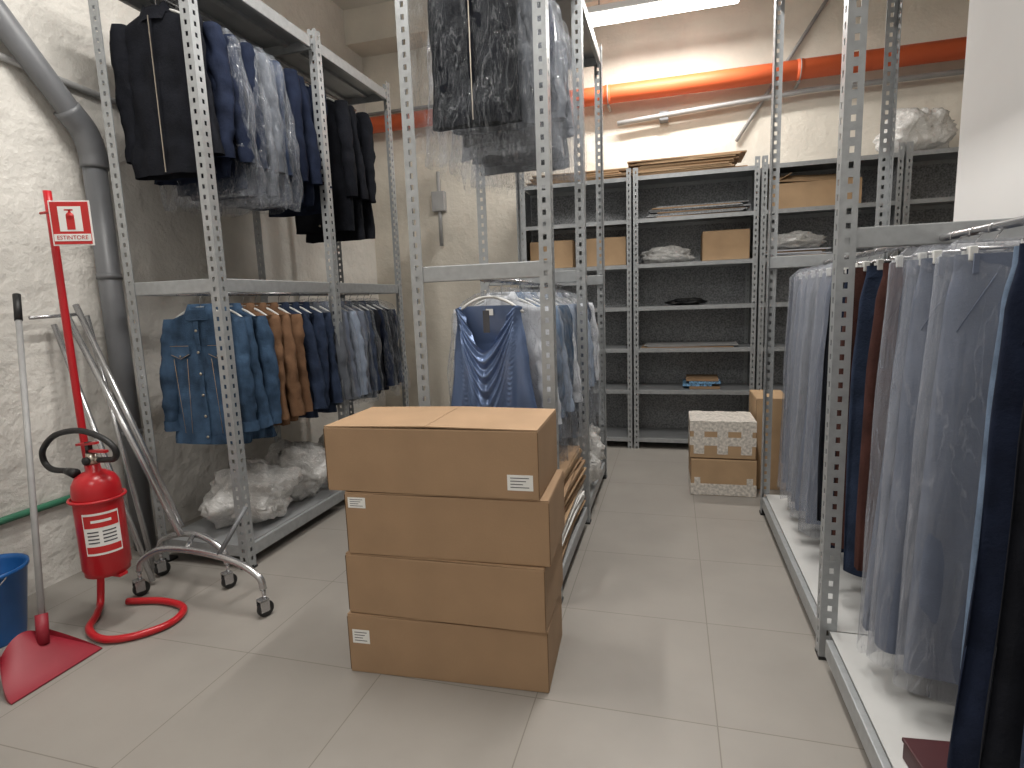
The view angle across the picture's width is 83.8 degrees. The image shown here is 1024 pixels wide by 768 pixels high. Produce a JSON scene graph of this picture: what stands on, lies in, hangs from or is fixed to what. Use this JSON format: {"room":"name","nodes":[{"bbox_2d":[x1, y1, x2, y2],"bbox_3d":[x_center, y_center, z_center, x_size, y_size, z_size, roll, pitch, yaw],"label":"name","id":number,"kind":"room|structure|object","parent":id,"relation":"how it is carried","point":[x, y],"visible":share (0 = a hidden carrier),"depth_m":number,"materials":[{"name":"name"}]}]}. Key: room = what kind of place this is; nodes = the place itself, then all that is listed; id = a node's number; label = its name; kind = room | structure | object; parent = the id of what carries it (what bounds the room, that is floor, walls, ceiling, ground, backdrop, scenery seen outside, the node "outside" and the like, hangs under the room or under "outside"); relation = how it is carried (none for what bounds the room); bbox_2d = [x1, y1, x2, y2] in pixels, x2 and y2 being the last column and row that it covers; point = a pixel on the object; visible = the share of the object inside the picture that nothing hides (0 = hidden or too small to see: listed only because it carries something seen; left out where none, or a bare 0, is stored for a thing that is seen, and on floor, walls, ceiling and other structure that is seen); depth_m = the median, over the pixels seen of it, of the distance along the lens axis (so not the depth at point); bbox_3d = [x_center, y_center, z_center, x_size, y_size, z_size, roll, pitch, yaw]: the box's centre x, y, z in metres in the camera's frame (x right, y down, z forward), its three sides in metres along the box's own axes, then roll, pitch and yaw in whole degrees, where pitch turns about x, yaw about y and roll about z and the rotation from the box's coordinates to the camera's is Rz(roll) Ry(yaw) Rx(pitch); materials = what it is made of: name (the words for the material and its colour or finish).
{"room":"clothing stockroom","nodes":[
{"label":"clothing stockroom","id":0,"kind":"room"},
{"bbox_2d":[0,0,385,595],"bbox_3d":[-2.716,-1.003,2.338,0.200,4.300,8.700,0,9,16],"label":"wall","id":1,"kind":"structure","parent":0,"point":[38,153],"depth_m":3.15,"materials":[{"name":"paint"}]},
{"bbox_2d":[0,0,156,550],"bbox_3d":[-2.422,-0.742,2.707,0.136,3.657,1.170,0,9,16],"label":"drain pipe","id":2,"kind":"object","parent":1,"relation":"attached to","point":[88,141],"visible":0.97,"depth_m":3.15,"materials":[{"name":"grey plastic"}]},
{"bbox_2d":[332,0,393,9],"bbox_3d":[0.264,-3.163,1.165,6.550,0.100,8.700,0,9,16],"label":"ceiling","id":3,"kind":"structure","parent":0,"point":[343,4],"depth_m":5.52,"materials":[{"name":"paint"}]},
{"bbox_2d":[343,0,624,57],"bbox_3d":[1.337,-3.548,4.995,6.150,0.320,0.320,0,9,16],"label":"beam","id":4,"kind":"structure","parent":3,"relation":"attached to","point":[370,30],"depth_m":5.59,"materials":[{"name":"paint"}]},
{"bbox_2d":[587,0,738,26],"bbox_3d":[1.175,-3.297,4.512,1.220,0.665,0.180,0,9,16],"label":"fluorescent ceiling light","id":5,"kind":"object","parent":3,"relation":"attached to","point":[627,10],"visible":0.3,"depth_m":4.55,"materials":[{"name":"white paint"}]},
{"bbox_2d":[0,436,891,767],"bbox_3d":[0.420,1.188,1.801,6.550,0.100,8.700,0,9,16],"label":"floor","id":6,"kind":"structure","parent":0,"point":[688,640],"depth_m":2.17,"materials":[{"name":"tile"}]},
{"bbox_2d":[0,553,29,647],"bbox_3d":[-2.297,0.967,2.497,0.326,0.330,0.326,0,9,16],"label":"plastic bucket","id":7,"kind":"object","parent":6,"relation":"on","point":[13,566],"visible":0.94,"depth_m":2.49,"materials":[{"name":"blue plastic"}]},
{"bbox_2d":[0,293,102,704],"bbox_3d":[-1.985,0.364,2.431,0.302,1.515,0.935,-6,9,-24],"label":"dustpan","id":8,"kind":"object","parent":6,"relation":"on","point":[32,659],"visible":1,"depth_m":2.32,"materials":[{"name":"red plastic"}]},
{"bbox_2d":[28,304,183,581],"bbox_3d":[-2.017,0.300,3.004,0.727,1.452,0.314,0,9,16],"label":"tubes","id":9,"kind":"object","parent":6,"relation":"on","point":[101,371],"visible":0.87,"depth_m":2.99,"materials":[{"name":"metal"}]},
{"bbox_2d":[42,190,187,643],"bbox_3d":[-1.812,0.131,2.493,0.523,1.951,0.351,0,9,16],"label":"stand","id":10,"kind":"object","parent":6,"relation":"on","point":[90,632],"visible":0.68,"depth_m":2.58,"materials":[{"name":"red paint"}]},
{"bbox_2d":[39,200,94,245],"bbox_3d":[-1.946,-0.696,2.477,0.228,0.190,0.043,-2,8,4],"label":"fire extinguisher sign","id":11,"kind":"object","parent":10,"relation":"attached to","point":[70,220],"visible":1,"depth_m":2.47,"materials":[{"name":"plastic"}]},
{"bbox_2d":[39,428,131,578],"bbox_3d":[-1.920,0.518,2.573,0.469,0.668,0.188,0,9,16],"label":"fire extinguisher","id":12,"kind":"object","parent":10,"relation":"on","point":[102,535],"visible":1,"depth_m":2.50,"materials":[{"name":"red paint"}]},
{"bbox_2d":[132,506,273,616],"bbox_3d":[-1.526,0.824,2.813,0.906,0.466,0.270,1,9,20],"label":"trolley","id":13,"kind":"object","parent":6,"relation":"on","point":[265,606],"visible":0.99,"depth_m":2.80,"materials":[{"name":"silver metal"}]},
{"bbox_2d":[88,0,408,569],"bbox_3d":[-1.495,-0.701,3.923,0.608,3.160,2.048,0,9,16],"label":"rack","id":14,"kind":"object","parent":6,"relation":"on","point":[255,22],"visible":0.61,"depth_m":3.21,"materials":[{"name":"metal"}]},
{"bbox_2d":[109,0,224,180],"bbox_3d":[-1.759,-1.521,2.900,0.596,0.893,0.139,0,9,14],"label":"jacket","id":15,"kind":"object","parent":14,"relation":"hanging from","point":[147,53],"visible":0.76,"depth_m":2.88,"materials":[{"name":"black fabric"}]},
{"bbox_2d":[154,1,235,185],"bbox_3d":[-1.742,-1.539,3.020,0.609,0.893,0.123,0,9,16],"label":"jacket","id":16,"kind":"object","parent":14,"relation":"hanging from","point":[218,68],"visible":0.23,"depth_m":2.94,"materials":[{"name":"blue fabric"}]},
{"bbox_2d":[159,293,259,444],"bbox_3d":[-1.671,-0.088,3.123,0.577,0.837,0.126,-1,8,9],"label":"denim jacket","id":17,"kind":"object","parent":14,"relation":"hanging from","point":[192,403],"visible":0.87,"depth_m":3.08,"materials":[{"name":"blue fabric"}]},
{"bbox_2d":[161,27,265,210],"bbox_3d":[-1.697,-1.495,3.151,0.662,1.020,0.174,1,9,17],"label":"suit jacket","id":18,"kind":"object","parent":14,"relation":"hanging from","point":[242,141],"visible":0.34,"depth_m":3.06,"materials":[{"name":"blue fabric"}]},
{"bbox_2d":[180,36,279,213],"bbox_3d":[-1.664,-1.504,3.267,0.661,1.031,0.177,0,9,15],"label":"suit jacket","id":19,"kind":"object","parent":14,"relation":"hanging from","point":[247,54],"visible":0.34,"depth_m":3.19,"materials":[{"name":"blue fabric"}]},
{"bbox_2d":[195,45,291,209],"bbox_3d":[-1.640,-1.532,3.380,0.669,1.018,0.183,0,9,16],"label":"suit jacket","id":20,"kind":"object","parent":14,"relation":"hanging from","point":[270,110],"visible":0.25,"depth_m":3.29,"materials":[{"name":"grey fabric"}]},
{"bbox_2d":[215,297,273,438],"bbox_3d":[-1.635,-0.106,3.221,0.570,0.832,0.126,0,9,15],"label":"denim jacket","id":21,"kind":"object","parent":14,"relation":"hanging from","point":[263,414],"visible":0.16,"depth_m":3.16,"materials":[{"name":"blue fabric"}]},
{"bbox_2d":[198,457,302,528],"bbox_3d":[-1.606,0.637,3.480,0.508,0.374,0.678,0,9,16],"label":"bag","id":22,"kind":"object","parent":14,"relation":"in","point":[271,486],"visible":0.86,"depth_m":3.35,"materials":[{"name":"white"}]},
{"bbox_2d":[229,292,281,437],"bbox_3d":[-1.612,-0.114,3.330,0.576,0.850,0.140,0,9,15],"label":"denim jacket","id":23,"kind":"object","parent":14,"relation":"hanging from","point":[264,336],"visible":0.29,"depth_m":3.24,"materials":[{"name":"blue fabric"}]},
{"bbox_2d":[222,41,300,213],"bbox_3d":[-1.604,-1.547,3.483,0.660,1.020,0.180,1,9,17],"label":"suit jacket","id":24,"kind":"object","parent":14,"relation":"hanging from","point":[278,77],"visible":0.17,"depth_m":3.40,"materials":[{"name":"grey fabric"}]},
{"bbox_2d":[239,292,289,425],"bbox_3d":[-1.581,-0.152,3.421,0.550,0.803,0.126,1,9,19],"label":"jacket","id":25,"kind":"object","parent":14,"relation":"hanging from","point":[274,321],"visible":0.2,"depth_m":3.34,"materials":[{"name":"fabric"}]},
{"bbox_2d":[237,50,308,208],"bbox_3d":[-1.578,-1.609,3.603,0.609,0.933,0.132,0,9,13],"label":"coat","id":26,"kind":"object","parent":14,"relation":"hanging from","point":[293,95],"visible":0.21,"depth_m":3.52,"materials":[{"name":"blue fabric"}]},
{"bbox_2d":[252,293,304,421],"bbox_3d":[-1.552,-0.169,3.518,0.584,0.798,0.134,1,9,19],"label":"jacket","id":27,"kind":"object","parent":14,"relation":"hanging from","point":[295,404],"visible":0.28,"depth_m":3.42,"materials":[{"name":"brown fabric"}]},
{"bbox_2d":[249,57,322,210],"bbox_3d":[-1.528,-1.627,3.711,0.605,0.933,0.124,0,9,14],"label":"coat","id":28,"kind":"object","parent":14,"relation":"hanging from","point":[310,135],"visible":0.2,"depth_m":3.65,"materials":[{"name":"blue fabric"}]},
{"bbox_2d":[264,293,312,413],"bbox_3d":[-1.532,-0.196,3.628,0.555,0.778,0.125,1,9,19],"label":"jacket","id":29,"kind":"object","parent":14,"relation":"hanging from","point":[298,333],"visible":0.27,"depth_m":3.53,"materials":[{"name":"brown fabric"}]},
{"bbox_2d":[264,439,326,501],"bbox_3d":[-1.482,0.571,3.881,0.487,0.379,0.520,-5,9,-21],"label":"bag","id":30,"kind":"object","parent":14,"relation":"on","point":[308,456],"visible":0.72,"depth_m":3.75,"materials":[{"name":"white"}]},
{"bbox_2d":[275,293,326,417],"bbox_3d":[-1.484,-0.190,3.728,0.569,0.821,0.128,0,9,16],"label":"jacket","id":31,"kind":"object","parent":14,"relation":"hanging from","point":[313,364],"visible":0.31,"depth_m":3.65,"materials":[{"name":"blue fabric"}]},
{"bbox_2d":[269,67,332,216],"bbox_3d":[-1.496,-1.643,3.878,0.601,0.953,0.131,1,9,18],"label":"coat","id":32,"kind":"object","parent":14,"relation":"hanging from","point":[316,209],"visible":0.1,"depth_m":3.84,"materials":[{"name":"black fabric"}]},
{"bbox_2d":[286,293,329,409],"bbox_3d":[-1.475,-0.224,3.831,0.553,0.786,0.118,1,9,18],"label":"jacket","id":33,"kind":"object","parent":14,"relation":"hanging from","point":[317,320],"visible":0.19,"depth_m":3.74,"materials":[{"name":"blue fabric"}]},
{"bbox_2d":[296,293,342,412],"bbox_3d":[-1.431,-0.218,3.932,0.561,0.830,0.127,0,9,15],"label":"jacket","id":34,"kind":"object","parent":14,"relation":"hanging from","point":[335,389],"visible":0.22,"depth_m":3.85,"materials":[{"name":"blue fabric"}]},
{"bbox_2d":[295,97,357,234],"bbox_3d":[-1.414,-1.643,4.175,0.616,1.043,0.140,0,9,15],"label":"coat","id":35,"kind":"object","parent":14,"relation":"hanging from","point":[343,169],"visible":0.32,"depth_m":4.10,"materials":[{"name":"black fabric"}]},
{"bbox_2d":[308,295,351,404],"bbox_3d":[-1.408,-0.218,4.041,0.628,0.863,0.172,0,9,17],"label":"jacket","id":36,"kind":"object","parent":14,"relation":"hanging from","point":[341,356],"visible":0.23,"depth_m":3.95,"materials":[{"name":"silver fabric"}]},
{"bbox_2d":[306,90,368,243],"bbox_3d":[-1.367,-1.639,4.306,0.594,1.093,0.128,0,9,15],"label":"coat","id":37,"kind":"object","parent":14,"relation":"hanging from","point":[359,233],"visible":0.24,"depth_m":4.27,"materials":[{"name":"black fabric"}]},
{"bbox_2d":[317,298,360,398],"bbox_3d":[-1.381,-0.251,4.138,0.612,0.828,0.182,0,8,12],"label":"shirt","id":38,"kind":"object","parent":14,"relation":"hanging from","point":[355,391],"visible":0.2,"depth_m":4.07,"materials":[{"name":"fabric"}]},
{"bbox_2d":[326,293,368,398],"bbox_3d":[-1.349,-0.258,4.243,0.621,0.848,0.175,0,9,13],"label":"shirt","id":39,"kind":"object","parent":14,"relation":"hanging from","point":[356,338],"visible":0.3,"depth_m":4.17,"materials":[{"name":"grey fabric"}]},
{"bbox_2d":[334,96,375,240],"bbox_3d":[-1.344,-1.670,4.443,0.605,1.073,0.138,0,8,12],"label":"coat","id":40,"kind":"object","parent":14,"relation":"hanging from","point":[364,124],"visible":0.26,"depth_m":4.36,"materials":[{"name":"black fabric"}]},
{"bbox_2d":[342,293,381,398],"bbox_3d":[-1.294,-0.276,4.453,0.612,0.877,0.167,0,9,14],"label":"jacket","id":41,"kind":"object","parent":14,"relation":"hanging from","point":[375,380],"visible":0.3,"depth_m":4.35,"materials":[{"name":"grey fabric"}]},
{"bbox_2d":[357,294,394,390],"bbox_3d":[-1.232,-0.318,4.654,0.620,0.854,0.169,0,9,15],"label":"jacket","id":42,"kind":"object","parent":14,"relation":"hanging from","point":[388,365],"visible":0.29,"depth_m":4.58,"materials":[{"name":"grey fabric"}]},
{"bbox_2d":[361,293,401,383],"bbox_3d":[-1.209,-0.348,4.749,0.622,0.825,0.152,0,9,15],"label":"jacket","id":43,"kind":"object","parent":14,"relation":"hanging from","point":[389,318],"visible":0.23,"depth_m":4.67,"materials":[{"name":"black fabric"}]},
{"bbox_2d":[347,590,561,692],"bbox_3d":[-0.209,0.966,2.293,0.776,0.243,0.372,0,9,13],"label":"cardboard box","id":44,"kind":"object","parent":6,"relation":"on","point":[380,644],"visible":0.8,"depth_m":2.11,"materials":[{"name":"cardboard"}]},
{"bbox_2d":[345,535,562,633],"bbox_3d":[-0.210,0.727,2.252,0.766,0.243,0.370,0,9,14],"label":"cardboard box","id":45,"kind":"object","parent":44,"relation":"on","point":[493,595],"visible":0.71,"depth_m":2.07,"materials":[{"name":"cardboard"}]},
{"bbox_2d":[344,469,564,566],"bbox_3d":[-0.203,0.487,2.217,0.766,0.243,0.372,0,9,13],"label":"cardboard box","id":46,"kind":"object","parent":45,"relation":"on","point":[473,529],"visible":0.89,"depth_m":2.04,"materials":[{"name":"cardboard"}]},
{"bbox_2d":[323,406,556,499],"bbox_3d":[-0.255,0.244,2.193,0.801,0.250,0.382,0,9,14],"label":"cardboard box","id":47,"kind":"object","parent":46,"relation":"on","point":[463,451],"visible":1,"depth_m":2.03,"materials":[{"name":"cardboard"}]},
{"bbox_2d":[395,0,606,601],"bbox_3d":[0.117,-0.687,3.431,0.658,3.160,1.968,0,9,16],"label":"rack","id":48,"kind":"object","parent":6,"relation":"on","point":[574,18],"visible":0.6,"depth_m":2.67,"materials":[{"name":"metal"}]},
{"bbox_2d":[409,0,521,131],"bbox_3d":[-0.172,-1.477,2.505,0.674,0.977,0.161,0,9,14],"label":"bag","id":49,"kind":"object","parent":48,"relation":"hanging from","point":[474,43],"visible":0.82,"depth_m":2.49,"materials":[{"name":"silver fabric"}]},
{"bbox_2d":[451,282,536,407],"bbox_3d":[-0.106,-0.134,2.661,0.451,0.723,0.144,0,9,16],"label":"blouse","id":50,"kind":"object","parent":48,"relation":"hanging from","point":[492,367],"visible":0.74,"depth_m":2.64,"materials":[{"name":"blue fabric"}]},
{"bbox_2d":[426,0,564,164],"bbox_3d":[-0.103,-1.510,2.643,0.676,0.957,0.172,0,9,13],"label":"jacket","id":51,"kind":"object","parent":48,"relation":"hanging from","point":[524,7],"visible":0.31,"depth_m":2.58,"materials":[{"name":"grey fabric"}]},
{"bbox_2d":[439,2,553,153],"bbox_3d":[-0.060,-1.519,2.788,0.664,0.984,0.168,-1,8,10],"label":"jacket","id":52,"kind":"object","parent":48,"relation":"hanging from","point":[525,134],"visible":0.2,"depth_m":2.81,"materials":[{"name":"grey fabric"}]},
{"bbox_2d":[447,280,567,459],"bbox_3d":[-0.036,-0.050,2.817,0.616,0.940,0.153,0,9,16],"label":"shirt","id":53,"kind":"object","parent":48,"relation":"hanging from","point":[531,317],"visible":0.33,"depth_m":2.72,"materials":[{"name":"white fabric"}]},
{"bbox_2d":[450,1,576,173],"bbox_3d":[-0.016,-1.556,2.938,0.684,0.949,0.170,1,9,18],"label":"jacket","id":54,"kind":"object","parent":48,"relation":"hanging from","point":[551,23],"visible":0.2,"depth_m":2.87,"materials":[{"name":"grey fabric"}]},
{"bbox_2d":[482,18,570,166],"bbox_3d":[0.024,-1.558,3.084,0.664,0.998,0.168,0,9,16],"label":"jacket","id":55,"kind":"object","parent":48,"relation":"hanging from","point":[511,156],"visible":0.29,"depth_m":3.07,"materials":[{"name":"plastic"}]},
{"bbox_2d":[470,28,583,183],"bbox_3d":[0.071,-1.605,3.267,0.670,0.962,0.152,0,9,14],"label":"jacket","id":56,"kind":"object","parent":48,"relation":"hanging from","point":[564,124],"visible":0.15,"depth_m":3.19,"materials":[{"name":"grey fabric"}]},
{"bbox_2d":[506,279,564,417],"bbox_3d":[0.000,-0.085,2.956,0.626,0.913,0.166,1,9,19],"label":"denim shirt","id":57,"kind":"object","parent":48,"relation":"hanging from","point":[560,377],"visible":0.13,"depth_m":2.84,"materials":[{"name":"blue fabric"}]},
{"bbox_2d":[515,279,574,440],"bbox_3d":[0.045,-0.076,3.110,0.634,0.970,0.167,0,9,14],"label":"shirt","id":58,"kind":"object","parent":48,"relation":"hanging from","point":[568,402],"visible":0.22,"depth_m":3.02,"materials":[{"name":"blue fabric"}]},
{"bbox_2d":[524,280,583,436],"bbox_3d":[0.078,-0.138,3.234,0.640,0.895,0.157,0,9,14],"label":"denim shirt","id":59,"kind":"object","parent":48,"relation":"hanging from","point":[567,320],"visible":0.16,"depth_m":3.14,"materials":[{"name":"blue fabric"}]},
{"bbox_2d":[559,445,585,559],"bbox_3d":[0.053,0.618,3.123,0.599,0.396,0.880,0,9,16],"label":"cartons","id":60,"kind":"object","parent":48,"relation":"on","point":[572,465],"visible":0.23,"depth_m":3.11,"materials":[{"name":"cardboard"}]},
{"bbox_2d":[520,168,633,447],"bbox_3d":[0.650,-0.672,5.486,1.016,2.500,0.460,0,9,16],"label":"metal shelving unit","id":61,"kind":"object","parent":6,"relation":"on","point":[618,192],"visible":0.43,"depth_m":5.55,"materials":[{"name":"metal"}]},
{"bbox_2d":[530,240,575,267],"bbox_3d":[0.409,-1.222,5.450,0.401,0.250,0.340,0,9,16],"label":"cardboard box","id":62,"kind":"object","parent":61,"relation":"on","point":[564,250],"visible":0.59,"depth_m":5.27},
{"bbox_2d":[526,167,632,185],"bbox_3d":[0.653,-1.884,5.298,0.987,0.086,0.424,0,9,16],"label":"cardboard sheets","id":63,"kind":"object","parent":61,"relation":"on","point":[618,172],"visible":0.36,"depth_m":5.10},
{"bbox_2d":[586,236,628,266],"bbox_3d":[0.891,-1.219,5.315,0.361,0.250,0.340,0,9,16],"label":"cardboard box","id":64,"kind":"object","parent":61,"relation":"on","point":[615,248],"visible":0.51,"depth_m":5.15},
{"bbox_2d":[633,156,759,448],"bbox_3d":[1.647,-0.667,5.207,1.026,2.500,0.460,0,9,16],"label":"metal shelving unit","id":65,"kind":"object","parent":6,"relation":"on","point":[662,404],"visible":0.91,"depth_m":5.34,"materials":[{"name":"metal"}]},
{"bbox_2d":[640,245,694,263],"bbox_3d":[1.410,-1.181,5.196,0.496,0.171,0.340,0,9,16],"label":"bag","id":66,"kind":"object","parent":65,"relation":"on","point":[671,253],"visible":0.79,"depth_m":5.08,"materials":[{"name":"white"}]},
{"bbox_2d":[627,150,747,181],"bbox_3d":[1.534,-1.900,5.047,0.984,0.128,0.460,0,9,16],"label":"cardboard sheets","id":67,"kind":"object","parent":65,"relation":"on","point":[723,159],"visible":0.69,"depth_m":4.85,"materials":[{"name":"cardboard"}]},
{"bbox_2d":[646,200,750,217],"bbox_3d":[1.643,-1.527,5.077,0.861,0.094,0.427,0,9,16],"label":"cardboard sheets","id":68,"kind":"object","parent":65,"relation":"in","point":[731,206],"visible":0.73,"depth_m":4.90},
{"bbox_2d":[700,229,749,260],"bbox_3d":[1.873,-1.214,5.040,0.381,0.250,0.340,0,9,16],"label":"cardboard box","id":69,"kind":"object","parent":65,"relation":"on","point":[735,243],"visible":0.83,"depth_m":4.88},
{"bbox_2d":[688,454,756,496],"bbox_3d":[1.512,0.627,4.137,0.432,0.259,0.365,0,9,14],"label":"carton","id":70,"kind":"object","parent":6,"relation":"on","point":[706,476],"visible":0.86,"depth_m":3.96,"materials":[{"name":"cardboard"}]},
{"bbox_2d":[688,411,756,459],"bbox_3d":[1.500,0.359,4.104,0.432,0.264,0.365,0,9,16],"label":"carton","id":71,"kind":"object","parent":70,"relation":"on","point":[712,434],"visible":1,"depth_m":3.94,"materials":[{"name":"cardboard"}]},
{"bbox_2d":[749,390,785,489],"bbox_3d":[1.889,0.399,4.216,0.221,0.659,0.400,0,9,16],"label":"cardboard box","id":72,"kind":"object","parent":6,"relation":"on","point":[755,396],"visible":0.4,"depth_m":4.04,"materials":[{"name":"cardboard"}]},
{"bbox_2d":[754,142,904,393],"bbox_3d":[2.644,-0.662,4.928,1.016,2.500,0.460,0,9,16],"label":"metal shelving unit","id":73,"kind":"object","parent":6,"relation":"on","point":[819,220],"visible":0.27,"depth_m":4.92,"materials":[{"name":"metal"}]},
{"bbox_2d":[762,247,831,257],"bbox_3d":[2.405,-1.116,4.903,0.545,0.058,0.370,0,9,16],"label":"paper stack","id":74,"kind":"object","parent":73,"relation":"on","point":[808,251],"visible":0.59,"depth_m":4.74,"materials":[{"name":"paper"}]},
{"bbox_2d":[758,230,826,250],"bbox_3d":[2.378,-1.227,4.878,0.561,0.161,0.356,0,9,16],"label":"bag","id":75,"kind":"object","parent":74,"relation":"on","point":[798,239],"visible":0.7,"depth_m":4.78,"materials":[{"name":"white"}]},
{"bbox_2d":[767,172,861,209],"bbox_3d":[2.511,-1.620,4.793,0.662,0.298,0.370,0,9,16],"label":"open cardboard box","id":76,"kind":"object","parent":73,"relation":"on","point":[795,191],"visible":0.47,"depth_m":4.66,"materials":[{"name":"cardboard"}]},
{"bbox_2d":[759,0,1023,767],"bbox_3d":[1.434,-0.585,1.922,0.628,3.300,3.008,0,9,16],"label":"rack","id":77,"kind":"object","parent":6,"relation":"on","point":[902,706],"visible":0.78,"depth_m":2.03,"materials":[{"name":"metal"}]},
{"bbox_2d":[779,272,831,484],"bbox_3d":[1.783,-0.021,3.173,0.544,1.339,0.132,0,8,11],"label":"dress","id":78,"kind":"object","parent":77,"relation":"hanging from","point":[805,274],"visible":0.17,"depth_m":3.19,"materials":[{"name":"fabric"}]},
{"bbox_2d":[781,260,831,462],"bbox_3d":[1.821,-0.117,3.313,0.443,1.193,0.088,0,8,12],"label":"trousers","id":79,"kind":"object","parent":77,"relation":"hanging from","point":[796,281],"visible":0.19,"depth_m":3.33,"materials":[{"name":"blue fabric"}]},
{"bbox_2d":[780,255,846,492],"bbox_3d":[1.738,-0.003,3.021,0.548,1.327,0.140,0,9,16],"label":"dress","id":80,"kind":"object","parent":77,"relation":"hanging from","point":[811,278],"visible":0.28,"depth_m":3.06,"materials":[{"name":"fabric"}]},
{"bbox_2d":[787,258,859,504],"bbox_3d":[1.693,0.028,2.861,0.536,1.332,0.144,0,9,14],"label":"dress","id":81,"kind":"object","parent":77,"relation":"hanging from","point":[812,306],"visible":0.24,"depth_m":2.90,"materials":[{"name":"fabric"}]},
{"bbox_2d":[790,251,870,510],"bbox_3d":[1.651,0.049,2.714,0.556,1.335,0.133,1,9,22],"label":"dress","id":82,"kind":"object","parent":77,"relation":"hanging from","point":[826,277],"visible":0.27,"depth_m":2.77,"materials":[{"name":"fabric"}]},
{"bbox_2d":[798,248,882,530],"bbox_3d":[1.609,0.076,2.558,0.549,1.340,0.141,0,9,16],"label":"dress","id":83,"kind":"object","parent":77,"relation":"hanging from","point":[811,502],"visible":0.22,"depth_m":2.64,"materials":[{"name":"fabric"}]},
{"bbox_2d":[817,247,894,520],"bbox_3d":[1.573,0.022,2.423,0.466,1.193,0.102,0,9,14],"label":"trousers","id":84,"kind":"object","parent":77,"relation":"hanging from","point":[825,365],"visible":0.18,"depth_m":2.49,"materials":[{"name":"blue fabric"}]},
{"bbox_2d":[831,246,919,548],"bbox_3d":[1.505,0.061,2.174,0.478,1.193,0.099,0,8,12],"label":"trousers","id":85,"kind":"object","parent":77,"relation":"hanging from","point":[860,272],"visible":0.08,"depth_m":2.18,"materials":[{"name":"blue fabric"}]},
{"bbox_2d":[843,245,933,577],"bbox_3d":[1.469,0.108,2.067,0.432,1.253,0.107,1,9,18],"label":"trousers","id":86,"kind":"object","parent":77,"relation":"hanging from","point":[874,274],"visible":0.21,"depth_m":2.11,"materials":[{"name":"fabric"}]},
{"bbox_2d":[854,230,962,571],"bbox_3d":[1.415,0.087,1.878,0.455,1.153,0.097,0,9,17],"label":"trousers","id":87,"kind":"object","parent":77,"relation":"hanging from","point":[872,449],"visible":0.27,"depth_m":1.90,"materials":[{"name":"grey fabric"}]},
{"bbox_2d":[902,737,949,767],"bbox_3d":[1.185,1.020,1.360,0.306,0.062,0.366,-1,8,10],"label":"shoe box","id":88,"kind":"object","parent":77,"relation":"on","point":[917,753],"visible":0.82,"depth_m":1.51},
{"bbox_2d":[857,226,1013,647],"bbox_3d":[1.386,0.216,1.772,0.504,1.375,0.136,0,9,14],"label":"trousers","id":89,"kind":"object","parent":77,"relation":"hanging from","point":[912,266],"visible":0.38,"depth_m":1.80,"materials":[{"name":"grey fabric"}]},
{"bbox_2d":[867,221,1013,667],"bbox_3d":[1.360,0.230,1.669,0.494,1.362,0.127,2,9,25],"label":"trousers","id":90,"kind":"object","parent":77,"relation":"hanging from","point":[891,577],"visible":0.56,"depth_m":1.70,"materials":[{"name":"grey fabric"}]},
{"bbox_2d":[893,239,1023,689],"bbox_3d":[1.361,0.249,1.556,0.490,1.368,0.128,0,9,16],"label":"trousers","id":91,"kind":"object","parent":77,"relation":"hanging from","point":[953,457],"visible":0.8,"depth_m":1.57,"materials":[{"name":"grey fabric"}]},
{"bbox_2d":[947,243,1023,767],"bbox_3d":[1.221,0.269,1.168,0.467,1.293,0.096,1,9,20],"label":"trousers","id":92,"kind":"object","parent":77,"relation":"hanging from","point":[1008,396],"visible":0.72,"depth_m":1.23,"materials":[{"name":"blue fabric"}]},
{"bbox_2d":[960,237,1023,669],"bbox_3d":[1.259,0.155,1.247,0.400,1.093,0.094,1,9,19],"label":"jeans","id":93,"kind":"object","parent":77,"relation":"hanging from","point":[977,526],"visible":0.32,"depth_m":1.30,"materials":[{"name":"blue fabric"}]},
{"bbox_2d":[979,401,1023,767],"bbox_3d":[1.192,0.285,1.066,0.458,1.293,0.083,1,9,20],"label":"trousers","id":94,"kind":"object","parent":77,"relation":"hanging from","point":[1003,725],"visible":1,"depth_m":1.16,"materials":[{"name":"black fabric"}]},
{"bbox_2d":[897,141,958,255],"bbox_3d":[3.636,-0.657,4.651,1.016,2.500,0.460,0,9,16],"label":"metal shelving unit","id":95,"kind":"object","parent":6,"relation":"on","point":[929,176],"visible":0.11,"depth_m":4.74,"materials":[{"name":"metal"}]},
{"bbox_2d":[873,107,957,157],"bbox_3d":[3.197,-2.013,4.548,0.562,0.378,0.434,0,9,16],"label":"bag","id":96,"kind":"object","parent":95,"relation":"on","point":[934,128],"visible":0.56,"depth_m":4.40,"materials":[{"name":"white"}]},
{"bbox_2d":[362,0,969,406],"bbox_3d":[1.574,-1.618,5.503,6.350,4.300,0.200,0,9,16],"label":"wall","id":97,"kind":"structure","parent":0,"point":[740,34],"depth_m":5.30,"materials":[{"name":"paint"}]},
{"bbox_2d":[368,104,446,245],"bbox_3d":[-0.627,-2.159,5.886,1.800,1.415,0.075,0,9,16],"label":"junction box","id":98,"kind":"object","parent":97,"relation":"attached to","point":[438,197],"visible":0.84,"depth_m":5.93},
{"bbox_2d":[370,37,966,133],"bbox_3d":[1.371,-2.656,5.149,6.120,0.189,0.264,0,9,16],"label":"pipe","id":99,"kind":"object","parent":97,"relation":"attached to","point":[952,49],"visible":0.48,"depth_m":4.88,"materials":[{"name":"paint"}]},
{"bbox_2d":[617,0,964,141],"bbox_3d":[2.619,-2.750,4.861,3.401,1.167,0.117,0,9,16],"label":"conduit","id":100,"kind":"object","parent":97,"relation":"attached to","point":[663,116],"visible":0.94,"depth_m":4.93,"materials":[{"name":"grey plastic"}]},
{"bbox_2d":[951,0,1023,248],"bbox_3d":[1.363,-0.785,-0.153,0.200,4.300,5.670,0,9,16],"label":"wall","id":101,"kind":"structure","parent":0,"point":[990,165],"depth_m":2.32,"materials":[{"name":"white paint"}]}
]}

